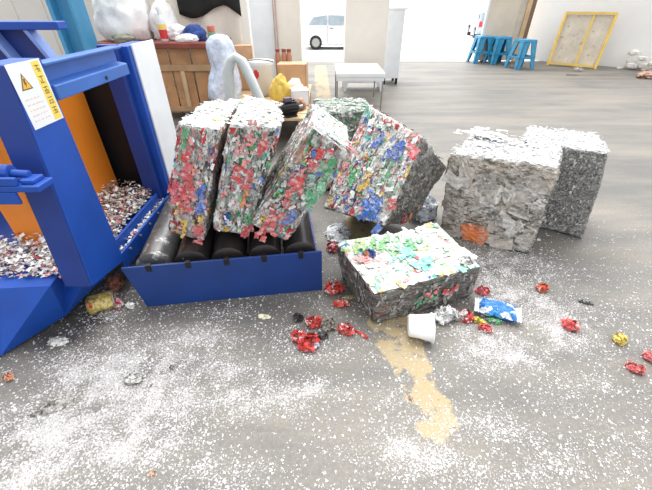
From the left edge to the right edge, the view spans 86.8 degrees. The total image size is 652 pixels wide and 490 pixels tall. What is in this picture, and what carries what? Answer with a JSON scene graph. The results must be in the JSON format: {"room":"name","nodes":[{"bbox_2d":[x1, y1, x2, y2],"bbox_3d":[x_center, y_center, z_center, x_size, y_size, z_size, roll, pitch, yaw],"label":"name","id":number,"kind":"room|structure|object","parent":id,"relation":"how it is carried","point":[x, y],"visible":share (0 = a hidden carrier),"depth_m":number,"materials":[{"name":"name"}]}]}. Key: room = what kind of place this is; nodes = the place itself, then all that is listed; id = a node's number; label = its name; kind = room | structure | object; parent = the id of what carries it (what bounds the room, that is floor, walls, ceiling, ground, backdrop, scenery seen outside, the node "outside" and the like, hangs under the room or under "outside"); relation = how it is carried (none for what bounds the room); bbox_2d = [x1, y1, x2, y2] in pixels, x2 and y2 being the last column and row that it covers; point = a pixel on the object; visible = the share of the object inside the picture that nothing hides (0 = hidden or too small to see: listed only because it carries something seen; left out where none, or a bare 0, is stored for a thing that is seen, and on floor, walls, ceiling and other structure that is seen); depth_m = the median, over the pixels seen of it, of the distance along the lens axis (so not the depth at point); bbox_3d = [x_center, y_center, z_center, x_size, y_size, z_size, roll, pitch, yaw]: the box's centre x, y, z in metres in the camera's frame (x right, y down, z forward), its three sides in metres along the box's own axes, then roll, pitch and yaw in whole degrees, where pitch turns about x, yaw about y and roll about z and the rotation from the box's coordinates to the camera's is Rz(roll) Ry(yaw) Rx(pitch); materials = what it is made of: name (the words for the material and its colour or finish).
{"room":"waste facility","nodes":[
{"label":"waste facility","id":0,"kind":"room"},
{"bbox_2d":[0,0,105,55],"bbox_3d":[-5.600,-3.558,4.406,6.800,3.200,0.135,0,35,0],"label":"wall","id":1,"kind":"structure","parent":0,"point":[10,10],"depth_m":4.66,"materials":[{"name":"beige paint"}]},
{"bbox_2d":[145,0,254,58],"bbox_3d":[-1.900,-3.962,4.975,1.700,3.200,1.900,0,35,0],"label":"wall","id":2,"kind":"structure","parent":0,"point":[244,4],"depth_m":4.72,"materials":[{"name":"white paint"}]},
{"bbox_2d":[0,61,651,489],"bbox_3d":[0.500,-0.352,3.276,23.000,0.720,13.750,0,35,0],"label":"floor","id":3,"kind":"structure","parent":0,"point":[434,99],"depth_m":1.46,"materials":[{"name":"concrete"}]},
{"bbox_2d":[1,371,14,381],"bbox_3d":[-1.284,0.531,1.392,0.054,0.028,0.040,18,39,23],"label":"wrapper","id":4,"kind":"object","parent":3,"relation":"on","point":[9,376],"visible":1,"depth_m":1.39,"materials":[{"name":"orange plastic"}]},
{"bbox_2d":[25,397,74,418],"bbox_3d":[-1.035,0.605,1.288,0.162,0.042,0.062,-14,38,-19],"label":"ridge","id":5,"kind":"object","parent":3,"relation":"on","point":[51,406],"visible":1,"depth_m":1.29,"materials":[{"name":"grey plastic"}]},
{"bbox_2d":[47,336,68,346],"bbox_3d":[-1.191,0.423,1.531,0.086,0.038,0.054,-7,36,-9],"label":"lump","id":6,"kind":"object","parent":3,"relation":"on","point":[58,341],"visible":1,"depth_m":1.53,"materials":[{"name":"white plastic"}]},
{"bbox_2d":[45,0,97,54],"bbox_3d":[-2.643,-2.682,3.345,0.245,3.000,0.240,0,35,0],"label":"steel post","id":7,"kind":"object","parent":3,"relation":"on","point":[79,36],"visible":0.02,"depth_m":3.58,"materials":[{"name":"blue metal"}]},
{"bbox_2d":[0,21,176,355],"bbox_3d":[-1.567,-0.316,1.584,1.265,1.170,1.651,0,35,0],"label":"press","id":8,"kind":"object","parent":3,"relation":"on","point":[72,125],"visible":0.89,"depth_m":1.50,"materials":[{"name":"blue paint"}]},
{"bbox_2d":[0,232,60,278],"bbox_3d":[-1.539,0.042,1.558,0.845,0.108,0.259,0,35,0],"label":"scrap","id":9,"kind":"object","parent":8,"relation":"on","point":[50,265],"visible":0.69,"depth_m":1.54,"materials":[{"name":"plastic"}]},
{"bbox_2d":[25,96,50,121],"bbox_3d":[-0.998,-0.474,1.198,0.001,0.072,0.079,0,35,0],"label":"print","id":10,"kind":"object","parent":8,"relation":"attached to","point":[38,109],"depth_m":1.20},
{"bbox_2d":[96,178,151,237],"bbox_3d":[-1.208,-0.199,1.920,0.278,0.113,0.646,0,35,0],"label":"scrap","id":11,"kind":"object","parent":8,"relation":"on","point":[116,201],"visible":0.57,"depth_m":1.99,"materials":[{"name":"plastic"}]},
{"bbox_2d":[119,198,163,250],"bbox_3d":[-1.051,-0.122,1.975,0.075,0.048,0.614,0,35,0],"label":"scrap","id":12,"kind":"object","parent":8,"relation":"on","point":[140,225],"visible":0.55,"depth_m":1.93,"materials":[{"name":"plastic"}]},
{"bbox_2d":[85,289,116,314],"bbox_3d":[-1.102,0.280,1.694,0.119,0.082,0.116,-18,39,-23],"label":"can","id":13,"kind":"object","parent":3,"relation":"on","point":[104,301],"visible":0.88,"depth_m":1.66,"materials":[{"name":"gold metal"}]},
{"bbox_2d":[106,273,124,291],"bbox_3d":[-1.108,0.194,1.817,0.088,0.080,0.098,0,35,0],"label":"wrapper","id":14,"kind":"object","parent":3,"relation":"on","point":[116,282],"visible":0.96,"depth_m":1.80,"materials":[{"name":"brown plastic"}]},
{"bbox_2d":[113,298,123,308],"bbox_3d":[-1.047,0.287,1.712,0.079,0.049,0.062,0,35,0],"label":"wrapper","id":15,"kind":"object","parent":3,"relation":"on","point":[118,302],"visible":0.62,"depth_m":1.71,"materials":[{"name":"red plastic"}]},
{"bbox_2d":[125,301,134,308],"bbox_3d":[-0.973,0.296,1.716,0.045,0.032,0.039,20,40,26],"label":"wrapper","id":16,"kind":"object","parent":3,"relation":"on","point":[130,305],"visible":1,"depth_m":1.71,"materials":[{"name":"white plastic"}]},
{"bbox_2d":[123,371,143,384],"bbox_3d":[-0.774,0.530,1.384,0.078,0.047,0.060,-19,40,-24],"label":"lump","id":17,"kind":"object","parent":3,"relation":"on","point":[133,377],"visible":1,"depth_m":1.38,"materials":[{"name":"white plastic"}]},
{"bbox_2d":[97,37,231,112],"bbox_3d":[-1.960,-2.132,4.422,1.460,0.855,0.740,0,35,0],"label":"workbench","id":18,"kind":"object","parent":3,"relation":"on","point":[182,67],"visible":0.21,"depth_m":4.11,"materials":[{"name":"brown wood"}]},
{"bbox_2d":[109,34,135,42],"bbox_3d":[-2.314,-2.368,3.942,0.297,0.082,0.178,0,35,0],"label":"rag","id":19,"kind":"object","parent":18,"relation":"on","point":[117,38],"visible":0.91,"depth_m":3.90,"materials":[{"name":"grey fabric"}]},
{"bbox_2d":[92,0,153,40],"bbox_3d":[-2.379,-2.724,4.019,0.615,0.573,0.537,0,35,0],"label":"sack","id":20,"kind":"object","parent":18,"relation":"on","point":[131,17],"visible":0.77,"depth_m":3.90,"materials":[{"name":"white translucent plastic"}]},
{"bbox_2d":[155,8,168,41],"bbox_3d":[-1.860,-2.486,3.900,0.086,0.325,0.088,0,35,0],"label":"spray bottle","id":21,"kind":"object","parent":18,"relation":"on","point":[161,25],"visible":1,"depth_m":3.89,"materials":[{"name":"white paint"}]},
{"bbox_2d":[149,0,177,39],"bbox_3d":[-1.984,-2.754,4.183,0.315,0.433,0.399,0,35,0],"label":"sack","id":22,"kind":"object","parent":18,"relation":"on","point":[166,11],"visible":0.49,"depth_m":4.08,"materials":[{"name":"white plastic"}]},
{"bbox_2d":[166,23,184,40],"bbox_3d":[-1.776,-2.555,4.133,0.269,0.166,0.258,0,35,0],"label":"rag","id":23,"kind":"object","parent":18,"relation":"on","point":[176,29],"visible":0.57,"depth_m":4.06,"materials":[{"name":"white fabric"}]},
{"bbox_2d":[174,34,198,41],"bbox_3d":[-1.597,-2.374,3.951,0.275,0.082,0.151,0,35,0],"label":"rag","id":24,"kind":"object","parent":18,"relation":"on","point":[183,37],"visible":1,"depth_m":3.92,"materials":[{"name":"white fabric"}]},
{"bbox_2d":[182,24,206,40],"bbox_3d":[-1.560,-2.514,4.077,0.276,0.164,0.276,0,35,0],"label":"rag","id":25,"kind":"object","parent":18,"relation":"on","point":[195,29],"visible":0.68,"depth_m":4.01,"materials":[{"name":"blue fabric"}]},
{"bbox_2d":[207,25,215,37],"bbox_3d":[-1.320,-2.441,3.982,0.090,0.154,0.090,0,35,0],"label":"jar","id":26,"kind":"object","parent":18,"relation":"on","point":[211,30],"visible":0.72,"depth_m":3.94,"materials":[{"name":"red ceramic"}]},
{"bbox_2d":[147,0,242,102],"bbox_3d":[-1.675,-2.783,4.549,1.150,1.731,0.079,0,35,0],"label":"wall","id":27,"kind":"structure","parent":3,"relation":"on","point":[226,21],"depth_m":4.46,"materials":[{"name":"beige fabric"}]},
{"bbox_2d":[177,0,241,17],"bbox_3d":[-1.468,-3.157,4.204,0.785,0.660,0.076,0,35,0],"label":"draped cloth","id":28,"kind":"object","parent":27,"relation":"hanging from","point":[187,8],"visible":1,"depth_m":4.33,"materials":[{"name":"black fabric"}]},
{"bbox_2d":[121,193,321,306],"bbox_3d":[-0.532,-0.059,1.999,0.925,0.281,0.776,-5,36,-7],"label":"conveyor","id":29,"kind":"object","parent":3,"relation":"on","point":[170,269],"visible":0.76,"depth_m":1.70,"materials":[{"name":"blue paint"},{"name":"black rubber"},{"name":"black steel"}]},
{"bbox_2d":[167,98,241,244],"bbox_3d":[-0.606,-0.386,1.759,0.353,0.601,0.540,-2,35,-2],"label":"bale","id":30,"kind":"object","parent":29,"relation":"on","point":[193,184],"visible":0.9,"depth_m":1.54,"materials":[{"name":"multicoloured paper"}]},
{"bbox_2d":[213,95,283,237],"bbox_3d":[-0.381,-0.404,1.736,0.378,0.571,0.503,-3,36,-5],"label":"bale","id":31,"kind":"object","parent":29,"relation":"on","point":[249,151],"visible":0.98,"depth_m":1.52,"materials":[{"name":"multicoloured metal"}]},
{"bbox_2d":[251,104,357,242],"bbox_3d":[-0.118,-0.367,1.685,0.491,0.558,0.460,-2,35,-3],"label":"bale","id":32,"kind":"object","parent":29,"relation":"on","point":[311,159],"visible":0.99,"depth_m":1.52,"materials":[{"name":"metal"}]},
{"bbox_2d":[258,314,270,319],"bbox_3d":[-0.297,0.345,1.665,0.066,0.009,0.035,7,36,9],"label":"shard","id":33,"kind":"object","parent":3,"relation":"on","point":[262,316],"visible":1,"depth_m":1.66},
{"bbox_2d":[272,0,275,48],"bbox_3d":[-0.845,-3.772,5.484,0.018,2.300,0.018,0,35,0],"label":"conduit pipe","id":34,"kind":"object","parent":3,"relation":"on","point":[272,0],"visible":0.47,"depth_m":5.61,"materials":[{"name":"brown metal"}]},
{"bbox_2d":[248,0,303,78],"bbox_3d":[-0.887,-3.857,5.777,0.945,2.100,0.512,0,35,0],"label":"wall","id":35,"kind":"structure","parent":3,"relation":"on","point":[288,12],"depth_m":5.68,"materials":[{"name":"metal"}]},
{"bbox_2d":[240,84,311,123],"bbox_3d":[-0.720,-1.618,4.180,1.040,0.298,1.690,0,35,0],"label":"pallet","id":36,"kind":"object","parent":3,"relation":"on","point":[299,118],"visible":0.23,"depth_m":4.05,"materials":[{"name":"brown wood"}]},
{"bbox_2d":[205,33,241,100],"bbox_3d":[-1.145,-1.933,3.788,0.372,0.665,0.374,0,35,0],"label":"plastic bag","id":37,"kind":"object","parent":36,"relation":"on","point":[219,47],"visible":0.68,"depth_m":3.69,"materials":[{"name":"white plastic"}]},
{"bbox_2d":[223,52,264,100],"bbox_3d":[-0.726,-1.428,3.235,0.471,0.686,0.172,0,35,0],"label":"pipe","id":38,"kind":"object","parent":36,"relation":"on","point":[232,59],"visible":0.66,"depth_m":3.10,"materials":[{"name":"white plastic"}]},
{"bbox_2d":[234,44,253,89],"bbox_3d":[-1.025,-2.266,4.401,0.210,0.498,0.200,-3,36,-5],"label":"cardboard box","id":39,"kind":"object","parent":36,"relation":"on","point":[245,50],"visible":0.54,"depth_m":4.24,"materials":[{"name":"brown cardboard"}]},
{"bbox_2d":[247,59,273,95],"bbox_3d":[-0.775,-2.023,4.144,0.324,0.401,0.324,0,35,0],"label":"bucket","id":40,"kind":"object","parent":36,"relation":"on","point":[262,69],"visible":0.77,"depth_m":4.02,"materials":[{"name":"white paint"}]},
{"bbox_2d":[275,49,280,74],"bbox_3d":[-0.622,-2.330,4.540,0.072,0.442,0.071,0,35,0],"label":"jar","id":41,"kind":"object","parent":36,"relation":"on","point":[277,54],"visible":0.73,"depth_m":4.45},
{"bbox_2d":[269,73,289,102],"bbox_3d":[-0.529,-1.790,3.907,0.251,0.294,0.307,0,35,0],"label":"sack","id":42,"kind":"object","parent":36,"relation":"on","point":[279,88],"visible":0.8,"depth_m":3.82,"materials":[{"name":"yellow plastic"}]},
{"bbox_2d":[281,49,286,60],"bbox_3d":[-0.543,-2.330,4.540,0.072,0.442,0.071,0,35,0],"label":"jar","id":43,"kind":"object","parent":36,"relation":"on","point":[283,55],"visible":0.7,"depth_m":4.43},
{"bbox_2d":[286,49,291,60],"bbox_3d":[-0.477,-2.330,4.540,0.072,0.442,0.071,0,35,0],"label":"jar","id":44,"kind":"object","parent":36,"relation":"on","point":[289,55],"visible":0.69,"depth_m":4.43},
{"bbox_2d":[279,97,302,117],"bbox_3d":[-0.340,-1.378,3.430,0.250,0.175,0.150,-22,41,-28],"label":"motor","id":45,"kind":"object","parent":36,"relation":"on","point":[289,108],"visible":0.85,"depth_m":3.38,"materials":[{"name":"black metal"}]},
{"bbox_2d":[277,61,307,87],"bbox_3d":[-0.420,-2.159,4.415,0.360,0.308,0.260,2,35,2],"label":"cardboard box","id":46,"kind":"object","parent":36,"relation":"on","point":[289,69],"visible":0.65,"depth_m":4.28,"materials":[{"name":"brown cardboard"}]},
{"bbox_2d":[281,98,304,110],"bbox_3d":[-0.364,-1.487,3.632,0.285,0.119,0.188,0,35,0],"label":"rag","id":47,"kind":"object","parent":36,"relation":"on","point":[295,99],"visible":0.21,"depth_m":3.61,"materials":[{"name":"brown fabric"}]},
{"bbox_2d":[288,78,303,96],"bbox_3d":[-0.357,-1.819,4.010,0.202,0.223,0.216,18,39,24],"label":"sack","id":48,"kind":"object","parent":36,"relation":"on","point":[294,82],"visible":0.28,"depth_m":3.93,"materials":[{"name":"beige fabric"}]},
{"bbox_2d":[290,87,308,105],"bbox_3d":[-0.290,-1.646,3.823,0.180,0.158,0.180,-7,36,-9],"label":"carton","id":49,"kind":"object","parent":36,"relation":"on","point":[296,92],"visible":0.7,"depth_m":3.74,"materials":[{"name":"white cardboard"}]},
{"bbox_2d":[298,97,305,108],"bbox_3d":[-0.269,-1.507,3.664,0.116,0.114,0.096,0,35,0],"label":"rag","id":50,"kind":"object","parent":36,"relation":"on","point":[302,100],"visible":0.46,"depth_m":3.63,"materials":[{"name":"beige fabric"}]},
{"bbox_2d":[274,0,278,48],"bbox_3d":[-0.805,-3.772,5.484,0.018,2.300,0.018,0,35,0],"label":"conduit pipe","id":51,"kind":"object","parent":3,"relation":"on","point":[274,0],"visible":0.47,"depth_m":5.60,"materials":[{"name":"brown metal"}]},
{"bbox_2d":[290,328,305,342],"bbox_3d":[-0.125,0.409,1.554,0.070,0.049,0.074,0,35,0],"label":"wrapper","id":52,"kind":"object","parent":3,"relation":"on","point":[295,334],"visible":0.84,"depth_m":1.54,"materials":[{"name":"red plastic"}]},
{"bbox_2d":[293,312,303,321],"bbox_3d":[-0.135,0.341,1.650,0.050,0.036,0.056,-19,39,-24],"label":"wrapper","id":53,"kind":"object","parent":3,"relation":"on","point":[297,316],"visible":1,"depth_m":1.64,"materials":[{"name":"black plastic"}]},
{"bbox_2d":[297,332,320,352],"bbox_3d":[-0.075,0.425,1.523,0.101,0.073,0.109,20,40,26],"label":"wrapper","id":54,"kind":"object","parent":3,"relation":"on","point":[307,342],"visible":1,"depth_m":1.51,"materials":[{"name":"red plastic"}]},
{"bbox_2d":[305,314,322,328],"bbox_3d":[-0.057,0.353,1.619,0.086,0.050,0.071,0,35,0],"label":"wrapper","id":55,"kind":"object","parent":3,"relation":"on","point":[312,322],"visible":0.97,"depth_m":1.61,"materials":[{"name":"red plastic"}]},
{"bbox_2d":[316,330,328,339],"bbox_3d":[-0.018,0.405,1.557,0.059,0.039,0.047,0,35,0],"label":"wrapper","id":56,"kind":"object","parent":3,"relation":"on","point":[322,335],"visible":0.88,"depth_m":1.55,"materials":[{"name":"black plastic"}]},
{"bbox_2d":[0,210,651,489],"bbox_3d":[0.299,0.225,1.837,4.007,0.004,1.909,0,35,0],"label":"crumbs","id":57,"kind":"object","parent":3,"relation":"on","point":[116,443],"visible":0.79,"depth_m":1.30,"materials":[{"name":"white plastic"}]},
{"bbox_2d":[320,316,335,330],"bbox_3d":[0.008,0.362,1.609,0.082,0.057,0.079,0,35,0],"label":"wrapper","id":58,"kind":"object","parent":3,"relation":"on","point":[327,323],"visible":1,"depth_m":1.60,"materials":[{"name":"grey plastic"}]},
{"bbox_2d":[326,241,336,252],"bbox_3d":[0.041,0.008,2.101,0.081,0.053,0.088,0,35,0],"label":"wrapper","id":59,"kind":"object","parent":3,"relation":"on","point":[332,246],"visible":0.89,"depth_m":2.08,"materials":[{"name":"red plastic"}]},
{"bbox_2d":[324,280,344,294],"bbox_3d":[0.042,0.216,1.806,0.122,0.069,0.084,-2,35,-3],"label":"wrapper","id":60,"kind":"object","parent":3,"relation":"on","point":[330,288],"visible":1,"depth_m":1.79,"materials":[{"name":"red plastic"}]},
{"bbox_2d":[325,223,351,242],"bbox_3d":[0.080,-0.084,2.252,0.180,0.030,0.248,0,35,0],"label":"sheet","id":61,"kind":"object","parent":3,"relation":"on","point":[336,232],"visible":0.93,"depth_m":2.23,"materials":[{"name":"grey plastic"}]},
{"bbox_2d":[332,299,349,307],"bbox_3d":[0.074,0.288,1.725,0.099,0.032,0.052,3,36,5],"label":"wrapper","id":62,"kind":"object","parent":3,"relation":"on","point":[340,303],"visible":1,"depth_m":1.72,"materials":[{"name":"red plastic"}]},
{"bbox_2d":[313,98,372,188],"bbox_3d":[0.130,-0.812,2.759,0.445,0.610,0.440,-3,36,-5],"label":"bale","id":63,"kind":"object","parent":3,"relation":"on","point":[348,111],"visible":0.27,"depth_m":2.50,"materials":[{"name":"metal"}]},
{"bbox_2d":[336,322,354,336],"bbox_3d":[0.094,0.381,1.586,0.092,0.048,0.069,14,38,19],"label":"wrapper","id":64,"kind":"object","parent":3,"relation":"on","point":[344,328],"visible":1,"depth_m":1.57,"materials":[{"name":"red plastic"}]},
{"bbox_2d":[344,294,354,300],"bbox_3d":[0.120,0.269,1.760,0.068,0.024,0.030,-10,37,-14],"label":"wrapper","id":65,"kind":"object","parent":3,"relation":"on","point":[349,297],"visible":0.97,"depth_m":1.76,"materials":[{"name":"beige plastic"}]},
{"bbox_2d":[335,63,384,110],"bbox_3d":[0.455,-2.302,4.995,0.640,0.470,0.870,0,35,0],"label":"table","id":66,"kind":"object","parent":3,"relation":"on","point":[343,71],"visible":0.97,"depth_m":4.62,"materials":[{"name":"white laminate"}]},
{"bbox_2d":[354,329,368,338],"bbox_3d":[0.163,0.406,1.576,0.083,0.014,0.018,26,43,32],"label":"wrapper","id":67,"kind":"object","parent":3,"relation":"on","point":[360,333],"visible":1,"depth_m":1.57,"materials":[{"name":"red plastic"}]},
{"bbox_2d":[342,0,389,91],"bbox_3d":[0.615,-3.535,5.324,0.660,2.100,0.465,0,35,0],"label":"locker","id":68,"kind":"object","parent":3,"relation":"on","point":[365,21],"visible":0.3,"depth_m":5.26,"materials":[{"name":"beige metal"}]},
{"bbox_2d":[324,105,445,233],"bbox_3d":[0.370,-0.443,2.128,0.489,0.738,0.694,30,45,35],"label":"bale","id":69,"kind":"object","parent":3,"relation":"on","point":[393,173],"visible":0.98,"depth_m":1.98,"materials":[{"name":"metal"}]},
{"bbox_2d":[383,7,407,83],"bbox_3d":[1.175,-3.511,6.110,0.330,1.150,0.450,0,35,0],"label":"locker","id":70,"kind":"object","parent":3,"relation":"on","point":[396,19],"visible":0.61,"depth_m":5.89,"materials":[{"name":"white metal"}]},
{"bbox_2d":[337,221,479,322],"bbox_3d":[0.415,0.121,1.796,0.630,0.226,0.451,-12,37,-17],"label":"bale","id":71,"kind":"object","parent":3,"relation":"on","point":[380,295],"visible":0.98,"depth_m":1.68,"materials":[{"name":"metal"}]},
{"bbox_2d":[362,248,375,257],"bbox_3d":[0.216,0.036,1.717,0.069,0.050,0.058,11,37,15],"label":"wrapper","id":72,"kind":"object","parent":71,"relation":"on","point":[368,252],"visible":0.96,"depth_m":1.71,"materials":[{"name":"blue plastic"}]},
{"bbox_2d":[178,97,609,284],"bbox_3d":[0.581,-0.395,1.802,2.419,0.652,0.944,-8,36,-11],"label":"crumbs","id":73,"kind":"object","parent":71,"relation":"on","point":[535,126],"visible":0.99,"depth_m":2.05,"materials":[{"name":"white plastic"}]},
{"bbox_2d":[458,255,474,265],"bbox_3d":[0.688,0.073,1.693,0.096,0.057,0.078,-14,38,-19],"label":"wrapper","id":74,"kind":"object","parent":71,"relation":"on","point":[467,260],"visible":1,"depth_m":1.68,"materials":[{"name":"white plastic"}]},
{"bbox_2d":[407,312,434,343],"bbox_3d":[0.425,0.367,1.554,0.108,0.112,0.158,5,36,7],"label":"paper cup","id":75,"kind":"object","parent":3,"relation":"on","point":[421,326],"visible":1,"depth_m":1.51,"materials":[{"name":"white paper"}]},
{"bbox_2d":[413,195,438,222],"bbox_3d":[0.681,-0.271,2.391,0.195,0.173,0.191,0,35,0],"label":"plastic bundle","id":76,"kind":"object","parent":3,"relation":"on","point":[428,212],"visible":0.63,"depth_m":2.34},
{"bbox_2d":[433,304,458,324],"bbox_3d":[0.573,0.323,1.643,0.131,0.070,0.097,-10,37,-14],"label":"wrapper","id":77,"kind":"object","parent":3,"relation":"on","point":[445,314],"visible":0.98,"depth_m":1.63,"materials":[{"name":"white plastic"}]},
{"bbox_2d":[458,308,474,323],"bbox_3d":[0.669,0.335,1.649,0.074,0.054,0.074,-10,37,-14],"label":"wrapper","id":78,"kind":"object","parent":3,"relation":"on","point":[464,315],"visible":1,"depth_m":1.63,"materials":[{"name":"red plastic"}]},
{"bbox_2d":[466,35,493,63],"bbox_3d":[3.753,-4.724,8.328,0.449,0.560,0.449,-3,36,-5],"label":"plastic stool","id":79,"kind":"object","parent":3,"relation":"on","point":[478,43],"visible":0.88,"depth_m":8.21,"materials":[{"name":"blue plastic"}]},
{"bbox_2d":[474,316,486,323],"bbox_3d":[0.729,0.354,1.636,0.067,0.027,0.038,10,36,13],"label":"wrapper","id":80,"kind":"object","parent":3,"relation":"on","point":[477,319],"visible":0.88,"depth_m":1.63,"materials":[{"name":"yellow plastic"}]},
{"bbox_2d":[475,285,490,295],"bbox_3d":[0.821,0.235,1.795,0.064,0.042,0.065,-19,40,-25],"label":"wrapper","id":81,"kind":"object","parent":3,"relation":"on","point":[481,290],"visible":1,"depth_m":1.79,"materials":[{"name":"red plastic"}]},
{"bbox_2d":[478,322,492,332],"bbox_3d":[0.738,0.381,1.595,0.069,0.037,0.049,18,39,23],"label":"wrapper","id":82,"kind":"object","parent":3,"relation":"on","point":[486,328],"visible":1,"depth_m":1.59,"materials":[{"name":"red plastic"}]},
{"bbox_2d":[486,317,501,323],"bbox_3d":[0.800,0.355,1.634,0.082,0.028,0.029,5,36,6],"label":"wrapper","id":83,"kind":"object","parent":3,"relation":"on","point":[492,320],"visible":1,"depth_m":1.63,"materials":[{"name":"green plastic"}]},
{"bbox_2d":[482,36,512,64],"bbox_3d":[4.092,-4.610,8.168,0.449,0.560,0.449,-5,36,-7],"label":"plastic stool","id":84,"kind":"object","parent":3,"relation":"on","point":[500,42],"visible":0.79,"depth_m":8.03,"materials":[{"name":"blue plastic"}]},
{"bbox_2d":[474,297,521,322],"bbox_3d":[0.829,0.312,1.667,0.210,0.070,0.104,13,37,18],"label":"snack packet","id":85,"kind":"object","parent":3,"relation":"on","point":[504,311],"visible":1,"depth_m":1.64,"materials":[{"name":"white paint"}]},
{"bbox_2d":[440,127,562,254],"bbox_3d":[1.074,-0.353,2.192,0.660,0.612,0.525,15,38,20],"label":"bale","id":86,"kind":"object","parent":3,"relation":"on","point":[498,202],"visible":0.96,"depth_m":2.01,"materials":[{"name":"beige paper"}]},
{"bbox_2d":[503,38,537,69],"bbox_3d":[4.329,-4.219,7.616,0.449,0.560,0.449,-8,36,-12],"label":"plastic stool","id":87,"kind":"object","parent":3,"relation":"on","point":[524,44],"visible":1,"depth_m":7.49,"materials":[{"name":"blue plastic"}]},
{"bbox_2d":[536,283,549,292],"bbox_3d":[1.140,0.219,1.812,0.068,0.048,0.057,0,35,0],"label":"wrapper","id":88,"kind":"object","parent":3,"relation":"on","point":[542,287],"visible":1,"depth_m":1.80,"materials":[{"name":"red plastic"}]},
{"bbox_2d":[522,127,607,237],"bbox_3d":[1.513,-0.435,2.281,0.525,0.565,0.378,19,40,25],"label":"bale","id":89,"kind":"object","parent":3,"relation":"on","point":[578,184],"visible":0.52,"depth_m":2.10,"materials":[{"name":"silver metal"}]},
{"bbox_2d":[560,316,580,331],"bbox_3d":[1.135,0.366,1.603,0.086,0.050,0.072,29,44,34],"label":"wrapper","id":90,"kind":"object","parent":3,"relation":"on","point":[571,325],"visible":1,"depth_m":1.59,"materials":[{"name":"red plastic"}]},
{"bbox_2d":[574,66,582,70],"bbox_3d":[5.439,-3.793,7.422,0.196,0.091,0.139,0,35,0],"label":"chunk","id":91,"kind":"object","parent":3,"relation":"on","point":[576,68],"visible":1,"depth_m":7.40,"materials":[{"name":"white"}]},
{"bbox_2d":[546,11,618,68],"bbox_3d":[5.652,-4.541,7.659,1.012,1.051,0.352,25,42,31],"label":"frame","id":92,"kind":"object","parent":3,"relation":"on","point":[579,40],"visible":1,"depth_m":7.67,"materials":[{"name":"paint"}]},
{"bbox_2d":[577,299,593,304],"bbox_3d":[1.314,0.288,1.741,0.079,0.017,0.028,14,38,19],"label":"wrapper","id":93,"kind":"object","parent":3,"relation":"on","point":[581,300],"visible":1,"depth_m":1.74,"materials":[{"name":"grey plastic"}]},
{"bbox_2d":[612,333,627,345],"bbox_3d":[1.315,0.416,1.538,0.058,0.041,0.064,20,40,26],"label":"wrapper","id":94,"kind":"object","parent":3,"relation":"on","point":[621,339],"visible":1,"depth_m":1.53,"materials":[{"name":"yellow plastic"}]},
{"bbox_2d":[616,49,651,70],"bbox_3d":[7.334,-3.724,7.113,2.100,0.452,0.258,24,42,29],"label":"rubble","id":95,"kind":"object","parent":3,"relation":"on","point":[631,63],"visible":0.98,"depth_m":7.45,"materials":[{"name":"white stone"}]},
{"bbox_2d":[624,359,645,376],"bbox_3d":[1.278,0.502,1.420,0.058,0.043,0.069,-16,38,-21],"label":"wrapper","id":96,"kind":"object","parent":3,"relation":"on","point":[632,366],"visible":1,"depth_m":1.41,"materials":[{"name":"red plastic"}]},
{"bbox_2d":[636,70,651,78],"bbox_3d":[6.328,-3.334,6.740,0.509,0.132,0.293,0,35,0],"label":"pile","id":97,"kind":"object","parent":3,"relation":"on","point":[644,74],"visible":1,"depth_m":6.69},
{"bbox_2d":[642,349,651,361],"bbox_3d":[1.379,0.469,1.458,0.064,0.047,0.058,18,39,23],"label":"wrapper","id":98,"kind":"object","parent":3,"relation":"on","point":[647,355],"visible":1,"depth_m":1.46,"materials":[{"name":"plastic"}]},
{"bbox_2d":[525,0,651,69],"bbox_3d":[7.473,-5.050,6.507,6.500,3.200,0.150,24,42,30],"label":"wall","id":99,"kind":"structure","parent":0,"point":[632,29],"depth_m":7.71,"materials":[{"name":"white paint"}]},
{"bbox_2d":[478,0,537,61],"bbox_3d":[4.280,-5.646,7.863,1.100,2.600,0.080,0,35,0],"label":"sliding door","id":100,"kind":"structure","parent":99,"relation":"in","point":[511,18],"depth_m":8.09,"materials":[{"name":"white paint"}]},
{"label":"outside","id":101,"kind":"structure","parent":0,"visible":0},
{"bbox_2d":[302,4,529,60],"bbox_3d":[20.000,-117.018,168.192,280.000,0.050,390.230,0,35,0],"label":"sky","id":102,"kind":"structure","parent":101,"point":[431,32],"depth_m":25.39,"materials":[{"name":"concrete"}]},
{"bbox_2d":[302,12,344,49],"bbox_3d":[0.654,-10.398,16.748,3.780,1.458,1.660,0,35,0],"label":"parked car","id":103,"kind":"object","parent":102,"relation":"on","point":[322,28],"visible":0.51,"depth_m":16.10,"materials":[{"name":"white paint"}]},
{"bbox_2d":[467,10,485,37],"bbox_3d":[10.241,-14.198,22.098,1.660,1.458,3.780,6,36,8],"label":"parked car","id":104,"kind":"object","parent":102,"relation":"on","point":[475,25],"visible":0.51,"depth_m":21.27,"materials":[{"name":"white paint"}]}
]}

